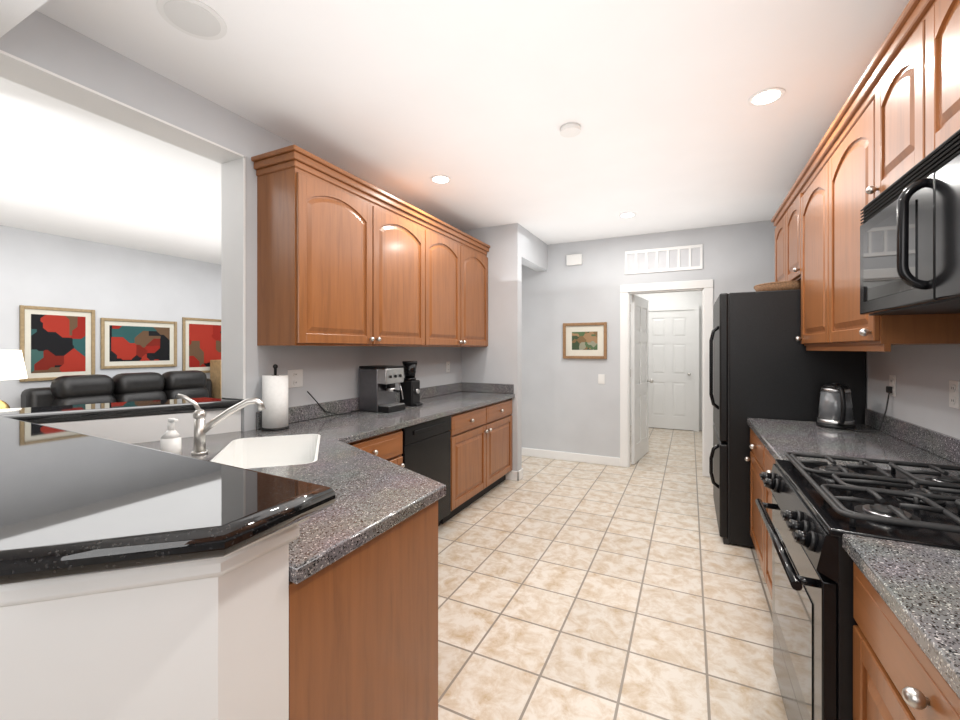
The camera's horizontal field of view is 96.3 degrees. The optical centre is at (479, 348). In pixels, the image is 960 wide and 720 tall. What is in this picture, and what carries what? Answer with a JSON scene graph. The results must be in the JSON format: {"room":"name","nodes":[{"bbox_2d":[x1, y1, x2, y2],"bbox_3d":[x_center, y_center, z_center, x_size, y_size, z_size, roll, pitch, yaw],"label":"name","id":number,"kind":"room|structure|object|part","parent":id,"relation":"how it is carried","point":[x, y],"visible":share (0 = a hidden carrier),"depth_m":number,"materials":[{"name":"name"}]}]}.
{"room":"kitchen","nodes":[
{"label":"kitchen","id":0,"kind":"room"},
{"bbox_2d":[0,0,47,37],"bbox_3d":[-2.981,-1.190,0.731,8.000,0.259,2.500,0,0,26],"label":"soffit","id":1,"kind":"structure","parent":0,"point":[13,13],"depth_m":1.35,"materials":[{"name":"paint"}]},
{"bbox_2d":[0,225,220,407],"bbox_3d":[-4.553,0.030,5.892,0.150,2.700,10.600,0,0,26],"label":"wall","id":2,"kind":"structure","parent":0,"point":[41,269],"depth_m":5.33,"materials":[{"name":"paint"}]},
{"bbox_2d":[19,305,94,381],"bbox_3d":[-4.888,-0.060,4.999,0.029,0.840,0.660,0,0,26],"label":"framed picture","id":3,"kind":"object","parent":2,"relation":"attached to","point":[55,342],"visible":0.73,"depth_m":4.97,"materials":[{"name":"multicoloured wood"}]},
{"bbox_2d":[100,318,176,368],"bbox_3d":[-4.524,-0.070,5.745,0.029,0.640,0.880,0,0,26],"label":"framed picture","id":4,"kind":"object","parent":2,"relation":"attached to","point":[129,343],"visible":1,"depth_m":5.70,"materials":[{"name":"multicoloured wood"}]},
{"bbox_2d":[182,317,220,372],"bbox_3d":[-4.152,-0.050,6.509,0.029,0.820,0.660,0,0,26],"label":"framed picture","id":5,"kind":"object","parent":2,"relation":"attached to","point":[201,343],"visible":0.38,"depth_m":6.44,"materials":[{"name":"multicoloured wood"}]},
{"bbox_2d":[225,118,460,431],"bbox_3d":[-0.828,0.030,3.720,0.170,2.700,2.720,0,0,26],"label":"wall","id":6,"kind":"structure","parent":0,"point":[330,373],"depth_m":2.84,"materials":[{"name":"paint"}]},
{"bbox_2d":[0,10,243,154],"bbox_3d":[-1.648,-1.210,2.039,0.170,0.220,1.020,0,0,26],"label":"header","id":7,"kind":"object","parent":6,"relation":"attached to","point":[37,38],"visible":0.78,"depth_m":1.92,"materials":[{"name":"paint"}]},
{"bbox_2d":[0,50,245,399],"bbox_3d":[-1.648,-0.406,2.038,0.200,1.387,1.019,0,0,26],"label":"door frame","id":8,"kind":"structure","parent":6,"relation":"attached to","point":[15,69],"depth_m":2.44,"materials":[{"name":"white paint"}]},
{"bbox_2d":[287,369,302,387],"bbox_3d":[-1.190,0.190,2.772,0.008,0.115,0.120,0,0,26],"label":"electrical outlet","id":9,"kind":"object","parent":6,"relation":"attached to","point":[295,378],"visible":0.88,"depth_m":2.77,"materials":[{"name":"white plastic"}]},
{"bbox_2d":[255,153,382,346],"bbox_3d":[-1.008,-0.545,2.772,0.332,1.051,0.699,0,0,26],"label":"upper cabinet","id":10,"kind":"object","parent":6,"relation":"attached to","point":[345,258],"depth_m":2.52,"materials":[{"name":"brown wood"}]},
{"bbox_2d":[383,197,430,346],"bbox_3d":[-0.741,-0.545,3.321,0.332,1.051,0.778,0,0,26],"label":"upper cabinet","id":11,"kind":"object","parent":6,"relation":"attached to","point":[406,233],"depth_m":3.31,"materials":[{"name":"brown wood"}]},
{"bbox_2d":[420,382,463,393],"bbox_3d":[-0.753,0.420,3.654,0.020,0.099,2.528,0,0,26],"label":"backsplash","id":12,"kind":"structure","parent":6,"relation":"attached to","point":[451,388],"depth_m":4.42,"materials":[{"name":"grey stone"}]},
{"bbox_2d":[446,362,449,372],"bbox_3d":[-0.335,0.190,4.525,0.008,0.115,0.075,0,0,26],"label":"electrical outlet","id":13,"kind":"object","parent":6,"relation":"attached to","point":[447,367],"visible":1,"depth_m":4.51,"materials":[{"name":"white plastic"}]},
{"bbox_2d":[431,221,488,346],"bbox_3d":[-0.343,-0.545,4.137,0.332,1.051,1.294,0,0,26],"label":"upper cabinet","id":14,"kind":"object","parent":6,"relation":"attached to","point":[459,265],"depth_m":4.03,"materials":[{"name":"brown wood"}]},
{"bbox_2d":[0,0,909,264],"bbox_3d":[-1.160,-1.345,4.237,8.600,0.050,10.600,0,0,26],"label":"ceiling","id":15,"kind":"structure","parent":0,"point":[479,103],"depth_m":2.37,"materials":[{"name":"paint"}]},
{"bbox_2d":[156,0,226,39],"bbox_3d":[-1.144,-1.317,1.715,0.234,0.006,0.234,0,0,26],"label":"ceiling speaker","id":16,"kind":"object","parent":15,"relation":"in","point":[197,19],"visible":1,"depth_m":1.71,"materials":[{"name":"white"}]},
{"bbox_2d":[430,175,450,183],"bbox_3d":[-0.306,-1.317,3.342,0.164,0.006,0.164,0,0,26],"label":"recessed light","id":17,"kind":"object","parent":15,"relation":"in","point":[441,179],"visible":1,"depth_m":3.33,"materials":[{"name":"white"}]},
{"bbox_2d":[560,122,580,137],"bbox_3d":[0.538,-1.304,2.563,0.120,0.029,0.120,0,0,26],"label":"smoke detector","id":18,"kind":"object","parent":15,"relation":"attached to","point":[568,130],"visible":1,"depth_m":2.54,"materials":[{"name":"white plastic"}]},
{"bbox_2d":[619,212,635,217],"bbox_3d":[1.452,-1.317,4.232,0.164,0.006,0.164,0,0,26],"label":"recessed light","id":19,"kind":"object","parent":15,"relation":"in","point":[627,215],"visible":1,"depth_m":4.23,"materials":[{"name":"white"}]},
{"bbox_2d":[748,87,784,105],"bbox_3d":[1.498,-1.317,2.251,0.164,0.006,0.164,0,0,26],"label":"recessed light","id":20,"kind":"object","parent":15,"relation":"in","point":[766,96],"visible":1,"depth_m":2.24,"materials":[{"name":"white"}]},
{"bbox_2d":[461,223,521,470],"bbox_3d":[0.119,0.030,4.704,0.670,2.700,0.120,0,0,26],"label":"wall","id":21,"kind":"structure","parent":0,"point":[497,359],"depth_m":4.58,"materials":[{"name":"paint"}]},
{"bbox_2d":[464,382,513,393],"bbox_3d":[0.079,0.420,4.643,0.608,0.099,0.020,0,0,26],"label":"backsplash","id":22,"kind":"structure","parent":21,"relation":"attached to","point":[485,388],"depth_m":4.61,"materials":[{"name":"grey stone"}]},
{"bbox_2d":[506,470,519,480],"bbox_3d":[0.096,1.330,4.641,0.684,0.100,0.014,0,0,26],"label":"baseboard","id":23,"kind":"structure","parent":21,"relation":"attached to","point":[512,475],"depth_m":4.51,"materials":[{"name":"white wood"}]},
{"bbox_2d":[438,427,787,719],"bbox_3d":[-1.160,1.405,4.237,8.600,0.050,10.600,0,0,26],"label":"floor","id":24,"kind":"structure","parent":0,"point":[575,590],"depth_m":2.35,"materials":[{"name":"tile"}]},
{"bbox_2d":[21,370,211,407],"bbox_3d":[-4.136,0.840,5.344,1.000,1.080,1.980,0,0,26],"label":"sofa","id":25,"kind":"object","parent":24,"relation":"on","point":[95,389],"visible":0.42,"depth_m":5.17,"materials":[{"name":"black leather"}]},
{"bbox_2d":[210,360,224,398],"bbox_3d":[-3.908,0.772,6.512,0.266,1.215,0.200,0,0,26],"label":"floor speaker","id":26,"kind":"object","parent":24,"relation":"on","point":[215,372],"visible":0.12,"depth_m":6.41,"materials":[{"name":"brown wood"}]},
{"bbox_2d":[0,392,499,719],"bbox_3d":[-1.380,0.803,1.790,2.490,1.155,1.487,0,0,26],"label":"kitchen cabinet","id":27,"kind":"object","parent":24,"relation":"on","point":[222,566],"depth_m":1.00,"materials":[{"name":"brown wood"}]},
{"bbox_3d":[-1.172,0.334,1.957,0.259,0.273,0.259,0,0,26],"label":"handle","id":28,"kind":"part","parent":27,"relation":"part of","materials":[{"name":"silver metal"}]},
{"bbox_2d":[0,418,507,649],"bbox_3d":[-1.400,0.315,1.704,2.670,0.050,1.396,0,0,26],"label":"countertop","id":29,"kind":"structure","parent":27,"relation":"on","point":[39,608],"depth_m":0.73,"materials":[{"name":"grey stone"}]},
{"bbox_2d":[261,364,288,430],"bbox_3d":[-1.203,0.279,2.528,0.150,0.380,0.150,0,0,26],"label":"paper towel holder","id":30,"kind":"object","parent":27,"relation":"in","point":[275,400],"visible":0.98,"depth_m":2.47,"materials":[{"name":"white paper"}]},
{"bbox_2d":[296,390,514,585],"bbox_3d":[-0.464,0.490,2.939,1.890,0.040,3.559,0,0,26],"label":"countertop","id":31,"kind":"structure","parent":27,"relation":"on","point":[308,569],"depth_m":1.26,"materials":[{"name":"grey stone"}]},
{"bbox_2d":[160,418,180,454],"bbox_3d":[-1.291,0.380,1.798,0.076,0.179,0.072,0,0,26],"label":"soap dispenser","id":32,"kind":"object","parent":31,"relation":"on","point":[170,440],"visible":0.83,"depth_m":1.78,"materials":[{"name":"white plastic"}]},
{"bbox_2d":[307,391,358,414],"bbox_3d":[-0.997,0.371,3.027,0.094,0.188,0.473,0,0,26],"label":"cord","id":33,"kind":"object","parent":31,"relation":"on","point":[327,411],"visible":0.96,"depth_m":2.98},
{"bbox_2d":[359,365,404,412],"bbox_3d":[-0.734,0.299,3.295,0.312,0.339,0.220,0,0,26],"label":"coffee machine","id":34,"kind":"object","parent":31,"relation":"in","point":[377,390],"visible":1,"depth_m":3.23,"materials":[{"name":"metal"}]},
{"bbox_2d":[400,361,422,405],"bbox_3d":[-0.570,0.285,3.582,0.165,0.367,0.124,0,0,26],"label":"coffee grinder","id":35,"kind":"object","parent":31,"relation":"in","point":[410,385],"visible":0.92,"depth_m":3.54,"materials":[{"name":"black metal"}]},
{"bbox_2d":[402,415,450,525],"bbox_3d":[-0.614,0.947,3.201,0.590,0.866,0.611,0,0,26],"label":"dishwasher","id":36,"kind":"object","parent":24,"relation":"on","point":[426,449],"visible":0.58,"depth_m":3.12,"materials":[{"name":"black metal"}]},
{"bbox_2d":[500,458,511,482],"bbox_3d":[-0.087,0.946,4.334,0.620,0.868,0.721,0,0,26],"label":"base cabinet","id":37,"kind":"object","parent":24,"relation":"on","point":[505,467],"depth_m":4.39,"materials":[{"name":"brown wood"}]},
{"bbox_2d":[745,429,756,552],"bbox_3d":[1.974,0.945,2.490,0.630,0.870,0.694,0,0,26],"label":"base cabinet","id":38,"kind":"object","parent":24,"relation":"on","point":[753,440],"depth_m":2.79,"materials":[{"name":"brown wood"}]},
{"bbox_2d":[757,441,775,598],"bbox_3d":[1.723,0.945,1.975,0.630,0.870,0.694,0,0,26],"label":"base cabinet","id":39,"kind":"object","parent":24,"relation":"on","point":[765,463],"depth_m":2.37,"materials":[{"name":"brown wood"}]},
{"bbox_2d":[747,418,959,475],"bbox_3d":[1.841,0.490,2.237,0.648,0.040,1.269,0,0,26],"label":"countertop","id":40,"kind":"structure","parent":39,"relation":"on","point":[779,437],"depth_m":2.14,"materials":[{"name":"grey stone"}]},
{"bbox_2d":[816,383,855,429],"bbox_3d":[2.128,0.337,2.562,0.184,0.264,0.253,0,0,26],"label":"toaster","id":41,"kind":"object","parent":40,"relation":"on","point":[835,409],"visible":1,"depth_m":2.53,"materials":[{"name":"silver metal"}]},
{"bbox_2d":[847,386,891,431],"bbox_3d":[2.185,0.336,2.416,0.175,0.262,0.088,0,0,26],"label":"power cord","id":42,"kind":"object","parent":40,"relation":"on","point":[888,389],"visible":1,"depth_m":2.37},
{"bbox_2d":[709,289,865,546],"bbox_3d":[2.228,0.482,3.291,0.864,1.795,0.910,0,0,26],"label":"refrigerator","id":43,"kind":"object","parent":24,"relation":"on","point":[764,363],"visible":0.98,"depth_m":2.96,"materials":[{"name":"black metal"}]},
{"bbox_2d":[754,280,800,290],"bbox_3d":[2.223,-0.434,3.144,0.380,0.077,0.380,0,0,26],"label":"basket","id":44,"kind":"object","parent":43,"relation":"on","point":[785,285],"visible":0.5,"depth_m":3.02,"materials":[{"name":"wicker"}]},
{"bbox_2d":[755,452,959,719],"bbox_3d":[1.341,0.900,1.338,0.739,0.959,0.784,0,0,26],"label":"range","id":45,"kind":"object","parent":24,"relation":"on","point":[819,509],"visible":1,"depth_m":1.26,"materials":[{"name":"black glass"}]},
{"bbox_2d":[853,569,959,719],"bbox_3d":[1.040,0.945,0.573,0.630,0.870,0.850,0,0,26],"label":"base cabinet","id":46,"kind":"object","parent":24,"relation":"on","point":[892,681],"depth_m":0.90,"materials":[{"name":"brown wood"}]},
{"bbox_2d":[842,534,959,704],"bbox_3d":[0.715,0.490,-0.072,0.648,0.040,2.297,0,0,26],"label":"countertop","id":47,"kind":"structure","parent":46,"relation":"on","point":[918,586],"depth_m":0.85,"materials":[{"name":"grey stone"}]},
{"bbox_3d":[-4.458,1.070,3.977,0.500,0.620,0.500,0,0,26],"label":"side table","id":48,"kind":"object","parent":24,"relation":"on","visible":0},
{"bbox_2d":[0,350,27,408],"bbox_3d":[-4.458,0.385,3.977,0.380,0.749,0.380,0,0,26],"label":"table lamp","id":49,"kind":"object","parent":48,"relation":"on","point":[12,365],"visible":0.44,"depth_m":3.95,"materials":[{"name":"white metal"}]},
{"bbox_2d":[522,220,775,457],"bbox_3d":[-0.113,0.030,5.985,7.750,2.700,0.120,0,0,26],"label":"wall","id":50,"kind":"structure","parent":0,"point":[571,405],"depth_m":5.21,"materials":[{"name":"paint"}]},
{"bbox_2d":[522,227,546,271],"bbox_3d":[0.587,-1.155,5.060,0.140,0.330,0.930,0,0,26],"label":"header","id":51,"kind":"object","parent":50,"relation":"attached to","point":[534,252],"visible":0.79,"depth_m":4.99,"materials":[{"name":"paint"}]},
{"bbox_2d":[522,447,619,465],"bbox_3d":[-0.989,1.330,6.338,5.865,0.100,0.014,0,0,26],"label":"baseboard","id":52,"kind":"structure","parent":50,"relation":"attached to","point":[568,456],"depth_m":5.29,"materials":[{"name":"white wood"}]},
{"bbox_2d":[566,254,581,265],"bbox_3d":[1.156,-1.095,5.279,0.190,0.130,0.034,0,0,26],"label":"door chime","id":53,"kind":"object","parent":50,"relation":"attached to","point":[573,259],"visible":0.98,"depth_m":5.26,"materials":[{"name":"white plastic"}]},
{"bbox_2d":[563,322,606,358],"bbox_3d":[1.270,-0.100,5.227,0.530,0.440,0.029,0,0,26],"label":"framed picture","id":54,"kind":"object","parent":50,"relation":"attached to","point":[584,340],"visible":1,"depth_m":5.22,"materials":[{"name":"brown wood"}]},
{"bbox_2d":[598,374,604,383],"bbox_3d":[1.454,0.360,5.149,0.075,0.115,0.008,0,0,26],"label":"switch plate","id":55,"kind":"object","parent":50,"relation":"attached to","point":[601,378],"visible":1,"depth_m":5.14,"materials":[{"name":"white plastic"}]},
{"bbox_2d":[631,294,652,463],"bbox_3d":[2.059,0.362,5.423,0.197,2.020,0.774,0,0,26],"label":"door leaf","id":56,"kind":"structure","parent":50,"relation":"in","point":[639,378],"depth_m":5.33,"materials":[{"name":"white wood"}]},
{"bbox_2d":[625,244,702,274],"bbox_3d":[2.057,-1.005,4.851,0.805,0.270,0.015,0,0,26],"label":"air vent","id":57,"kind":"object","parent":50,"relation":"in","point":[680,258],"visible":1,"depth_m":4.84,"materials":[{"name":"white metal"}]},
{"bbox_2d":[620,279,712,476],"bbox_3d":[2.109,0.315,4.902,0.963,2.130,0.152,0,0,26],"label":"door frame","id":58,"kind":"structure","parent":50,"relation":"attached to","point":[705,287],"depth_m":4.88,"materials":[{"name":"white wood"}]},
{"bbox_2d":[632,291,701,424],"bbox_3d":[3.239,0.030,7.610,3.150,2.700,0.120,0,0,26],"label":"wall","id":59,"kind":"structure","parent":0,"point":[676,298],"depth_m":7.39,"materials":[{"name":"white paint"}]},
{"bbox_2d":[648,310,693,430],"bbox_3d":[3.257,0.357,7.407,0.760,2.030,0.184,0,0,26],"label":"door","id":60,"kind":"structure","parent":59,"relation":"in","point":[671,368],"depth_m":7.38,"materials":[{"name":"white wood"}]},
{"bbox_2d":[648,305,698,431],"bbox_3d":[3.275,0.320,7.444,0.920,2.120,0.143,0,0,26],"label":"door frame","id":61,"kind":"structure","parent":59,"relation":"attached to","point":[695,308],"depth_m":7.20,"materials":[{"name":"white wood"}]},
{"bbox_2d":[866,344,959,438],"bbox_3d":[1.683,0.030,0.998,0.150,2.700,7.270,0,0,26],"label":"wall","id":62,"kind":"structure","parent":0,"point":[924,374],"depth_m":2.09,"materials":[{"name":"paint"}]},
{"bbox_2d":[771,208,782,281],"bbox_3d":[2.556,-0.775,3.358,0.346,0.591,0.544,0,0,26],"label":"upper cabinet","id":63,"kind":"object","parent":62,"relation":"attached to","point":[778,222],"depth_m":3.49,"materials":[{"name":"brown wood"}]},
{"bbox_2d":[783,192,794,280],"bbox_3d":[2.373,-0.775,2.984,0.346,0.591,0.544,0,0,26],"label":"upper cabinet","id":64,"kind":"object","parent":62,"relation":"attached to","point":[789,208],"depth_m":3.14,"materials":[{"name":"brown wood"}]},
{"bbox_2d":[795,156,818,347],"bbox_3d":[2.117,-0.545,2.458,0.346,1.051,0.753,0,0,26],"label":"upper cabinet","id":65,"kind":"object","parent":62,"relation":"attached to","point":[807,190],"depth_m":2.63,"materials":[{"name":"brown wood"}]},
{"bbox_2d":[871,20,906,200],"bbox_3d":[1.604,-0.820,1.407,0.346,0.501,0.464,0,0,26],"label":"upper cabinet","id":66,"kind":"object","parent":62,"relation":"attached to","point":[897,117],"depth_m":1.56,"materials":[{"name":"brown wood"}]},
{"bbox_2d":[819,76,959,347],"bbox_3d":[1.857,-0.545,1.925,0.346,1.051,0.689,0,0,26],"label":"upper cabinet","id":67,"kind":"object","parent":62,"relation":"attached to","point":[845,156],"depth_m":1.95,"materials":[{"name":"brown wood"}]},
{"bbox_2d":[889,375,895,396],"bbox_3d":[2.253,0.200,2.350,0.008,0.115,0.075,0,0,26],"label":"electrical outlet","id":68,"kind":"object","parent":62,"relation":"attached to","point":[892,381],"visible":0.83,"depth_m":2.33,"materials":[{"name":"white plastic"}]},
{"bbox_2d":[865,409,959,464],"bbox_3d":[1.447,0.419,0.714,0.020,0.099,4.352,0,0,26],"label":"backsplash","id":69,"kind":"structure","parent":62,"relation":"attached to","point":[945,446],"depth_m":2.05,"materials":[{"name":"grey stone"}]},
{"bbox_2d":[907,0,959,170],"bbox_3d":[1.457,-0.820,1.105,0.346,0.501,0.464,0,0,26],"label":"upper cabinet","id":70,"kind":"object","parent":62,"relation":"attached to","point":[933,26],"depth_m":1.29,"materials":[{"name":"brown wood"}]},
{"bbox_2d":[860,129,959,315],"bbox_3d":[1.472,-0.343,1.274,0.456,0.426,0.772,0,0,26],"label":"over-the-range microwave","id":71,"kind":"object","parent":70,"relation":"attached to","point":[910,245],"visible":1,"depth_m":1.24,"materials":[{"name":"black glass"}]},
{"bbox_2d":[949,380,959,408],"bbox_3d":[1.986,0.190,1.802,0.008,0.115,0.075,0,0,26],"label":"electrical outlet","id":72,"kind":"object","parent":62,"relation":"attached to","point":[954,394],"visible":1,"depth_m":1.79,"materials":[{"name":"white plastic"}]}
]}

